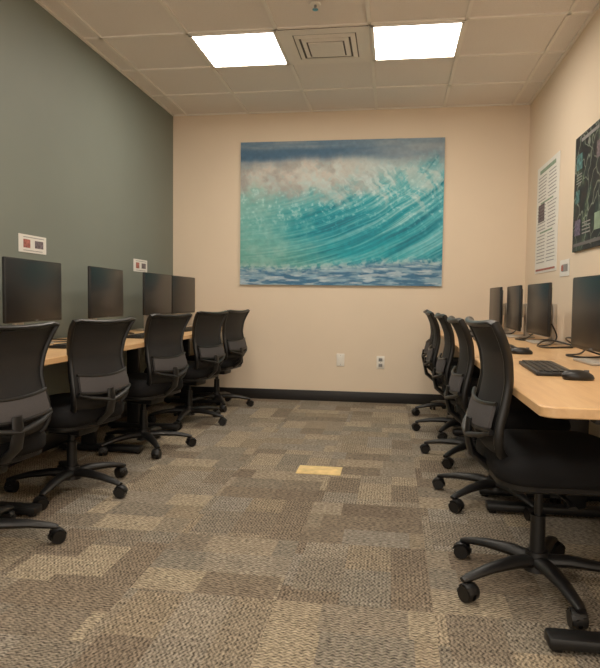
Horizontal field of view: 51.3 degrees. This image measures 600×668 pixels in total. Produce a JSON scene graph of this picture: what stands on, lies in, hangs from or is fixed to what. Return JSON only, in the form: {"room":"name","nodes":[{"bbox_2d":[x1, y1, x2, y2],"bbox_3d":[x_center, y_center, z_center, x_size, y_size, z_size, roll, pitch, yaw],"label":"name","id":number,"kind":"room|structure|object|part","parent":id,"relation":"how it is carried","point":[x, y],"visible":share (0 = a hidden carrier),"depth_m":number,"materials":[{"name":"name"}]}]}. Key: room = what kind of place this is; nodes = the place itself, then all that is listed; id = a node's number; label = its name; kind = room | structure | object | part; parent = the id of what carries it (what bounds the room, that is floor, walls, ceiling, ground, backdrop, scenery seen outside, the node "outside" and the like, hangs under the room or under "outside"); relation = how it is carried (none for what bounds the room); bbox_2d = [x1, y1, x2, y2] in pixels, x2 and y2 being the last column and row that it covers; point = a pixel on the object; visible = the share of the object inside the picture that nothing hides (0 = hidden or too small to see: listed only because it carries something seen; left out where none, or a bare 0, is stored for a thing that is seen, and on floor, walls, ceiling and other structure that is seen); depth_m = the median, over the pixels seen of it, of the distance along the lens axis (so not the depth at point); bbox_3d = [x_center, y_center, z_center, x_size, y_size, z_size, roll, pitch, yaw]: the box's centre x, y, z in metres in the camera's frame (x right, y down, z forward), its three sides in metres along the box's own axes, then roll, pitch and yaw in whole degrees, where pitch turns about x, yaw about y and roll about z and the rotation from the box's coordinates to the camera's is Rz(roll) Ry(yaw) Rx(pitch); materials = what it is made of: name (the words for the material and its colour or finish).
{"room":"computer lab","nodes":[
{"label":"computer lab","id":0,"kind":"room"},
{"bbox_2d":[0,0,172,434],"bbox_3d":[-1.831,-0.564,2.615,0.100,2.740,7.200,1,3,8],"label":"wall","id":1,"kind":"structure","parent":0,"point":[86,154],"depth_m":4.25,"materials":[{"name":"grey paint"}]},
{"bbox_2d":[18,233,45,254],"bbox_3d":[-1.609,-0.540,3.763,0.004,0.105,0.290,1,3,8],"label":"wall sign","id":2,"kind":"object","parent":1,"relation":"attached to","point":[26,243],"visible":1,"depth_m":3.75,"materials":[{"name":"paper"}]},
{"bbox_2d":[8,395,172,466],"bbox_3d":[-1.792,0.755,2.680,0.012,0.100,7.170,1,3,8],"label":"baseboard","id":3,"kind":"structure","parent":1,"relation":"attached to","point":[53,440],"depth_m":4.07,"materials":[{"name":"rubber"}]},
{"bbox_2d":[133,259,146,271],"bbox_3d":[-1.371,-0.586,5.370,0.004,0.105,0.290,1,3,8],"label":"wall sign","id":4,"kind":"object","parent":1,"relation":"attached to","point":[139,265],"visible":0.97,"depth_m":5.35,"materials":[{"name":"paper"}]},
{"bbox_2d":[0,396,599,667],"bbox_3d":[-0.146,0.888,2.443,3.541,0.100,7.400,1,3,8],"label":"floor","id":5,"kind":"structure","parent":0,"point":[216,552],"depth_m":2.35,"materials":[{"name":"carpet"}]},
{"bbox_2d":[0,321,66,543],"bbox_3d":[-1.248,0.389,2.374,0.634,0.879,0.596,1,3,8],"label":"office chair","id":6,"kind":"object","parent":5,"relation":"on","point":[26,411],"visible":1,"depth_m":2.34,"materials":[{"name":"fabric"}]},
{"bbox_3d":[-1.257,0.304,2.362,0.552,0.709,0.496,2,3,23],"label":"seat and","id":7,"kind":"part","parent":6,"relation":"part of","materials":[{"name":"fabric"}]},
{"bbox_2d":[4,317,135,509],"bbox_3d":[-1.146,0.352,3.102,0.648,0.874,0.619,1,3,8],"label":"office chair","id":8,"kind":"object","parent":5,"relation":"on","point":[99,384],"visible":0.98,"depth_m":3.02,"materials":[{"name":"plastic"}]},
{"bbox_3d":[-1.161,0.267,3.134,0.552,0.709,0.496,2,3,20],"label":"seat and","id":9,"kind":"part","parent":8,"relation":"part of","materials":[{"name":"fabric"}]},
{"bbox_2d":[0,337,144,516],"bbox_3d":[-1.334,0.420,3.359,0.654,0.705,1.830,1,3,8],"label":"computer desk","id":10,"kind":"object","parent":5,"relation":"on","point":[54,355],"visible":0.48,"depth_m":3.65,"materials":[{"name":"brown wood"}]},
{"bbox_2d":[2,256,61,343],"bbox_3d":[-1.494,-0.171,3.414,0.190,0.464,0.600,1,3,5],"label":"computer monitor","id":11,"kind":"object","parent":10,"relation":"on","point":[31,289],"visible":0.8,"depth_m":3.35,"materials":[{"name":"black plastic"}]},
{"bbox_2d":[49,343,65,348],"bbox_3d":[-1.197,0.054,3.435,0.145,0.019,0.440,1,3,8],"label":"keyboard","id":12,"kind":"object","parent":10,"relation":"on","point":[61,345],"visible":0.08,"depth_m":3.23,"materials":[{"name":"black plastic"}]},
{"bbox_2d":[51,339,66,341],"bbox_3d":[-1.466,-0.017,3.649,0.224,0.134,0.377,1,3,8],"label":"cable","id":13,"kind":"object","parent":10,"relation":"on","point":[52,339],"visible":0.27,"depth_m":3.68,"materials":[{"name":"black rubber"}]},
{"bbox_2d":[98,313,196,458],"bbox_3d":[-1.004,0.299,4.037,0.641,0.879,0.590,1,3,8],"label":"office chair","id":14,"kind":"object","parent":5,"relation":"on","point":[166,362],"visible":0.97,"depth_m":3.90,"materials":[{"name":"fabric"}]},
{"bbox_3d":[-1.020,0.214,4.022,0.552,0.709,0.496,2,3,21],"label":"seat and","id":15,"kind":"part","parent":14,"relation":"part of","materials":[{"name":"fabric"}]},
{"bbox_2d":[108,328,221,430],"bbox_3d":[-1.063,0.322,5.176,0.654,0.705,1.830,1,3,8],"label":"computer desk","id":16,"kind":"object","parent":5,"relation":"on","point":[133,355],"visible":0.34,"depth_m":4.61,"materials":[{"name":"brown wood"}]},
{"bbox_2d":[88,266,122,319],"bbox_3d":[-1.366,-0.218,4.272,0.190,0.464,0.600,1,3,4],"label":"computer monitor","id":17,"kind":"object","parent":16,"relation":"on","point":[105,285],"visible":0.81,"depth_m":4.20,"materials":[{"name":"black plastic"}]},
{"bbox_2d":[127,333,143,338],"bbox_3d":[-1.069,0.007,4.294,0.145,0.019,0.440,1,3,8],"label":"keyboard","id":18,"kind":"object","parent":16,"relation":"on","point":[138,335],"visible":0.35,"depth_m":4.09,"materials":[{"name":"black plastic"}]},
{"bbox_2d":[136,272,171,330],"bbox_3d":[-1.215,-0.265,5.152,0.190,0.464,0.600,1,3,8],"label":"computer monitor","id":19,"kind":"object","parent":16,"relation":"on","point":[157,288],"visible":0.86,"depth_m":5.10,"materials":[{"name":"black plastic"}]},
{"bbox_2d":[171,275,194,326],"bbox_3d":[-1.122,-0.298,5.775,0.190,0.464,0.600,1,3,10],"label":"computer monitor","id":20,"kind":"object","parent":16,"relation":"on","point":[183,288],"visible":0.73,"depth_m":5.74,"materials":[{"name":"black plastic"}]},
{"bbox_2d":[144,310,228,429],"bbox_3d":[-0.867,0.255,4.859,0.650,0.879,0.622,1,3,8],"label":"office chair","id":21,"kind":"object","parent":5,"relation":"on","point":[209,354],"visible":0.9,"depth_m":4.78,"materials":[{"name":"plastic"}]},
{"bbox_3d":[-0.881,0.168,4.890,0.552,0.709,0.496,2,3,21],"label":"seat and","id":22,"kind":"part","parent":21,"relation":"part of","materials":[{"name":"fabric"}]},
{"bbox_2d":[185,309,253,411],"bbox_3d":[-0.735,0.213,5.633,0.622,0.879,0.587,2,3,20],"label":"office chair","id":23,"kind":"object","parent":5,"relation":"on","point":[235,346],"visible":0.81,"depth_m":5.51,"materials":[{"name":"fabric"}]},
{"bbox_3d":[-0.763,0.129,5.618,0.552,0.709,0.496,2,3,18],"label":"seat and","id":24,"kind":"part","parent":23,"relation":"part of","materials":[{"name":"fabric"}]},
{"bbox_2d":[296,465,341,475],"bbox_3d":[0.110,0.776,3.542,0.249,0.008,0.176,1,3,8],"label":"floor outlet cover","id":25,"kind":"object","parent":5,"relation":"on","point":[303,469],"visible":1,"depth_m":3.54,"materials":[{"name":"gold metal"}]},
{"bbox_2d":[411,309,475,415],"bbox_3d":[1.269,0.246,5.282,0.633,0.899,0.615,1,3,8],"label":"office chair","id":26,"kind":"object","parent":5,"relation":"on","point":[415,411],"visible":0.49,"depth_m":5.27,"materials":[{"name":"plastic"}]},
{"bbox_3d":[1.306,0.152,5.272,0.552,0.709,0.496,1,3,10],"label":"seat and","id":27,"kind":"part","parent":26,"relation":"part of","materials":[{"name":"fabric"}]},
{"bbox_2d":[411,311,479,438],"bbox_3d":[1.146,0.284,4.589,0.633,0.899,0.627,1,3,8],"label":"office chair","id":28,"kind":"object","parent":5,"relation":"on","point":[449,420],"visible":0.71,"depth_m":4.46,"materials":[{"name":"plastic"}]},
{"bbox_3d":[1.179,0.191,4.553,0.552,0.709,0.496,1,3,10],"label":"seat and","id":29,"kind":"part","parent":28,"relation":"part of","materials":[{"name":"fabric"}]},
{"bbox_2d":[419,313,515,467],"bbox_3d":[1.068,0.323,3.865,0.623,0.899,0.605,1,3,8],"label":"office chair","id":30,"kind":"object","parent":5,"relation":"on","point":[443,365],"visible":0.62,"depth_m":3.72,"materials":[{"name":"plastic"}]},
{"bbox_3d":[1.090,0.231,3.820,0.552,0.709,0.496,1,3,8],"label":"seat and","id":31,"kind":"part","parent":30,"relation":"part of","materials":[{"name":"fabric"}]},
{"bbox_2d":[440,330,548,435],"bbox_3d":[1.515,0.360,5.033,0.770,0.705,1.400,1,3,8],"label":"computer desk","id":32,"kind":"object","parent":5,"relation":"on","point":[456,432],"visible":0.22,"depth_m":4.62,"materials":[{"name":"brown wood"}]},
{"bbox_2d":[489,287,513,333],"bbox_3d":[1.728,-0.205,5.375,0.190,0.389,0.560,1,3,8],"label":"computer monitor","id":33,"kind":"object","parent":32,"relation":"on","point":[497,309],"visible":0.7,"depth_m":5.32,"materials":[{"name":"black plastic"}]},
{"bbox_2d":[506,285,534,337],"bbox_3d":[1.678,-0.172,4.766,0.190,0.389,0.560,1,3,10],"label":"computer monitor","id":34,"kind":"object","parent":32,"relation":"on","point":[516,309],"visible":0.89,"depth_m":4.71,"materials":[{"name":"black plastic"}]},
{"bbox_2d":[515,334,545,340],"bbox_3d":[1.685,-0.025,4.476,0.216,0.135,0.429,3,4,35],"label":"cable","id":35,"kind":"object","parent":32,"relation":"on","point":[521,339],"visible":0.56,"depth_m":4.36,"materials":[{"name":"black rubber"}]},
{"bbox_2d":[432,316,570,520],"bbox_3d":[0.973,0.367,3.047,0.612,0.899,0.617,1,3,8],"label":"office chair","id":36,"kind":"object","parent":5,"relation":"on","point":[520,416],"visible":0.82,"depth_m":2.88,"materials":[{"name":"plastic"}]},
{"bbox_3d":[0.981,0.274,3.019,0.552,0.709,0.496,1,3,8],"label":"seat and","id":37,"kind":"part","parent":36,"relation":"part of","materials":[{"name":"fabric"}]},
{"bbox_2d":[452,316,599,629],"bbox_3d":[0.834,0.407,2.118,0.597,0.919,0.610,1,3,8],"label":"office chair","id":38,"kind":"object","parent":5,"relation":"on","point":[560,463],"visible":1,"depth_m":2.01,"materials":[{"name":"fabric"}]},
{"bbox_3d":[0.836,0.303,2.111,0.552,0.709,0.496,1,3,5],"label":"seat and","id":39,"kind":"part","parent":38,"relation":"part of","materials":[{"name":"fabric"}]},
{"bbox_2d":[455,340,599,501],"bbox_3d":[1.309,0.435,3.647,0.770,0.705,1.395,1,3,8],"label":"computer desk","id":40,"kind":"object","parent":5,"relation":"on","point":[538,353],"visible":0.23,"depth_m":3.25,"materials":[{"name":"brown wood"}]},
{"bbox_2d":[511,347,532,353],"bbox_3d":[1.144,0.086,3.220,0.111,0.034,0.064,1,3,8],"label":"computer mouse","id":41,"kind":"object","parent":40,"relation":"on","point":[518,350],"visible":0.98,"depth_m":3.20,"materials":[{"name":"black plastic"}]},
{"bbox_2d":[526,282,563,344],"bbox_3d":[1.608,-0.135,4.092,0.190,0.389,0.560,1,3,7],"label":"computer monitor","id":42,"kind":"object","parent":40,"relation":"on","point":[541,312],"visible":0.88,"depth_m":4.05,"materials":[{"name":"black plastic"}]},
{"bbox_2d":[536,323,573,347],"bbox_3d":[1.585,0.011,3.804,0.216,0.135,0.429,3,4,35],"label":"cable","id":43,"kind":"object","parent":40,"relation":"on","point":[548,345],"visible":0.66,"depth_m":3.86,"materials":[{"name":"black rubber"}]},
{"bbox_2d":[537,339,599,354],"bbox_3d":[1.436,0.061,3.419,0.252,0.072,0.529,1,3,8],"label":"cable","id":44,"kind":"object","parent":40,"relation":"on","point":[546,339],"visible":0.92,"depth_m":3.30,"materials":[{"name":"black rubber"}]},
{"bbox_2d":[565,350,599,357],"bbox_3d":[1.491,0.045,3.172,0.216,0.135,0.429,3,4,35],"label":"cable","id":45,"kind":"object","parent":40,"relation":"on","point":[583,351],"visible":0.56,"depth_m":3.04,"materials":[{"name":"black rubber"}]},
{"bbox_2d":[475,358,599,653],"bbox_3d":[1.103,0.510,2.264,0.770,0.705,1.395,1,3,8],"label":"computer desk","id":46,"kind":"object","parent":5,"relation":"on","point":[578,402],"visible":0.78,"depth_m":1.90,"materials":[{"name":"brown wood"}]},
{"bbox_2d":[519,360,569,375],"bbox_3d":[0.976,0.133,2.478,0.145,0.019,0.440,1,3,11],"label":"keyboard","id":47,"kind":"object","parent":46,"relation":"on","point":[542,367],"visible":0.95,"depth_m":2.39,"materials":[{"name":"black plastic"}]},
{"bbox_2d":[561,370,594,380],"bbox_3d":[0.968,0.142,2.176,0.111,0.034,0.064,1,3,8],"label":"computer mouse","id":48,"kind":"object","parent":46,"relation":"on","point":[579,375],"visible":1,"depth_m":2.15,"materials":[{"name":"black plastic"}]},
{"bbox_2d":[571,275,599,365],"bbox_3d":[1.349,-0.064,2.759,0.190,0.389,0.560,1,3,6],"label":"computer monitor","id":49,"kind":"object","parent":46,"relation":"on","point":[585,324],"visible":1,"depth_m":2.83,"materials":[{"name":"black plastic"}]},
{"bbox_2d":[34,0,599,115],"bbox_3d":[-0.113,-1.951,2.285,3.541,0.112,7.400,1,3,8],"label":"ceiling","id":50,"kind":"structure","parent":0,"point":[509,50],"depth_m":4.47,"materials":[{"name":"tile"}]},
{"bbox_2d":[188,30,289,67],"bbox_3d":[-0.415,-2.019,4.447,0.598,0.014,0.598,1,3,8],"label":"ceiling light panel","id":51,"kind":"object","parent":50,"relation":"in","point":[251,48],"depth_m":4.42,"materials":[{"name":"white plastic"}]},
{"bbox_2d":[310,1,320,10],"bbox_3d":[0.092,-1.959,3.742,0.070,0.034,0.070,1,3,8],"label":"sprinkler","id":52,"kind":"object","parent":50,"relation":"attached to","point":[315,4],"visible":1,"depth_m":3.73,"materials":[{"name":"white metal"}]},
{"bbox_2d":[277,25,371,64],"bbox_3d":[0.189,-1.997,4.359,0.598,0.030,0.598,1,3,8],"label":"ceiling vent","id":53,"kind":"object","parent":50,"relation":"in","point":[349,44],"visible":1,"depth_m":4.30,"materials":[{"name":"metal"}]},
{"bbox_2d":[370,20,465,60],"bbox_3d":[0.792,-1.995,4.269,0.598,0.014,0.598,1,3,8],"label":"ceiling light panel","id":54,"kind":"object","parent":50,"relation":"in","point":[424,40],"depth_m":4.24,"materials":[{"name":"white plastic"}]},
{"bbox_2d":[173,105,530,393],"bbox_3d":[0.407,-0.724,5.969,3.541,2.740,0.100,1,3,8],"label":"wall","id":55,"kind":"structure","parent":0,"point":[294,335],"depth_m":5.92,"materials":[{"name":"beige paint"}]},
{"bbox_2d":[173,386,444,403],"bbox_3d":[0.383,0.597,5.987,3.341,0.100,0.012,1,3,8],"label":"baseboard","id":56,"kind":"structure","parent":55,"relation":"attached to","point":[257,393],"depth_m":6.00,"materials":[{"name":"rubber"}]},
{"bbox_2d":[336,354,343,365],"bbox_3d":[0.387,0.247,5.970,0.075,0.120,0.008,1,3,8],"label":"blank wall plate","id":57,"kind":"object","parent":55,"relation":"attached to","point":[340,357],"visible":1,"depth_m":5.97,"materials":[{"name":"white plastic"}]},
{"bbox_2d":[240,137,444,285],"bbox_3d":[0.373,-1.138,5.887,1.912,1.355,0.028,1,3,8],"label":"print","id":58,"kind":"object","parent":55,"relation":"attached to","point":[359,212],"visible":1,"depth_m":5.87},
{"bbox_2d":[376,356,384,368],"bbox_3d":[0.762,0.270,5.913,0.075,0.120,0.011,1,3,8],"label":"power outlet","id":59,"kind":"object","parent":55,"relation":"attached to","point":[380,359],"visible":1,"depth_m":5.91,"materials":[{"name":"white plastic"}]},
{"bbox_2d":[524,7,599,436],"bbox_3d":[1.568,-0.496,2.113,0.107,2.740,7.200,1,3,8],"label":"wall","id":60,"kind":"structure","parent":0,"point":[567,105],"depth_m":4.39,"materials":[{"name":"beige paint"}]},
{"bbox_2d":[535,150,560,273],"bbox_3d":[1.941,-0.923,4.920,0.006,0.870,0.700,1,3,8],"label":"poster","id":61,"kind":"object","parent":60,"relation":"attached to","point":[549,173],"visible":1,"depth_m":4.87,"materials":[{"name":"paper"}]},
{"bbox_2d":[572,119,599,252],"bbox_3d":[1.773,-0.894,3.823,0.018,0.740,0.620,1,3,8],"label":"poster","id":62,"kind":"object","parent":60,"relation":"attached to","point":[586,213],"visible":1,"depth_m":3.84,"materials":[{"name":"paper"}]}
]}

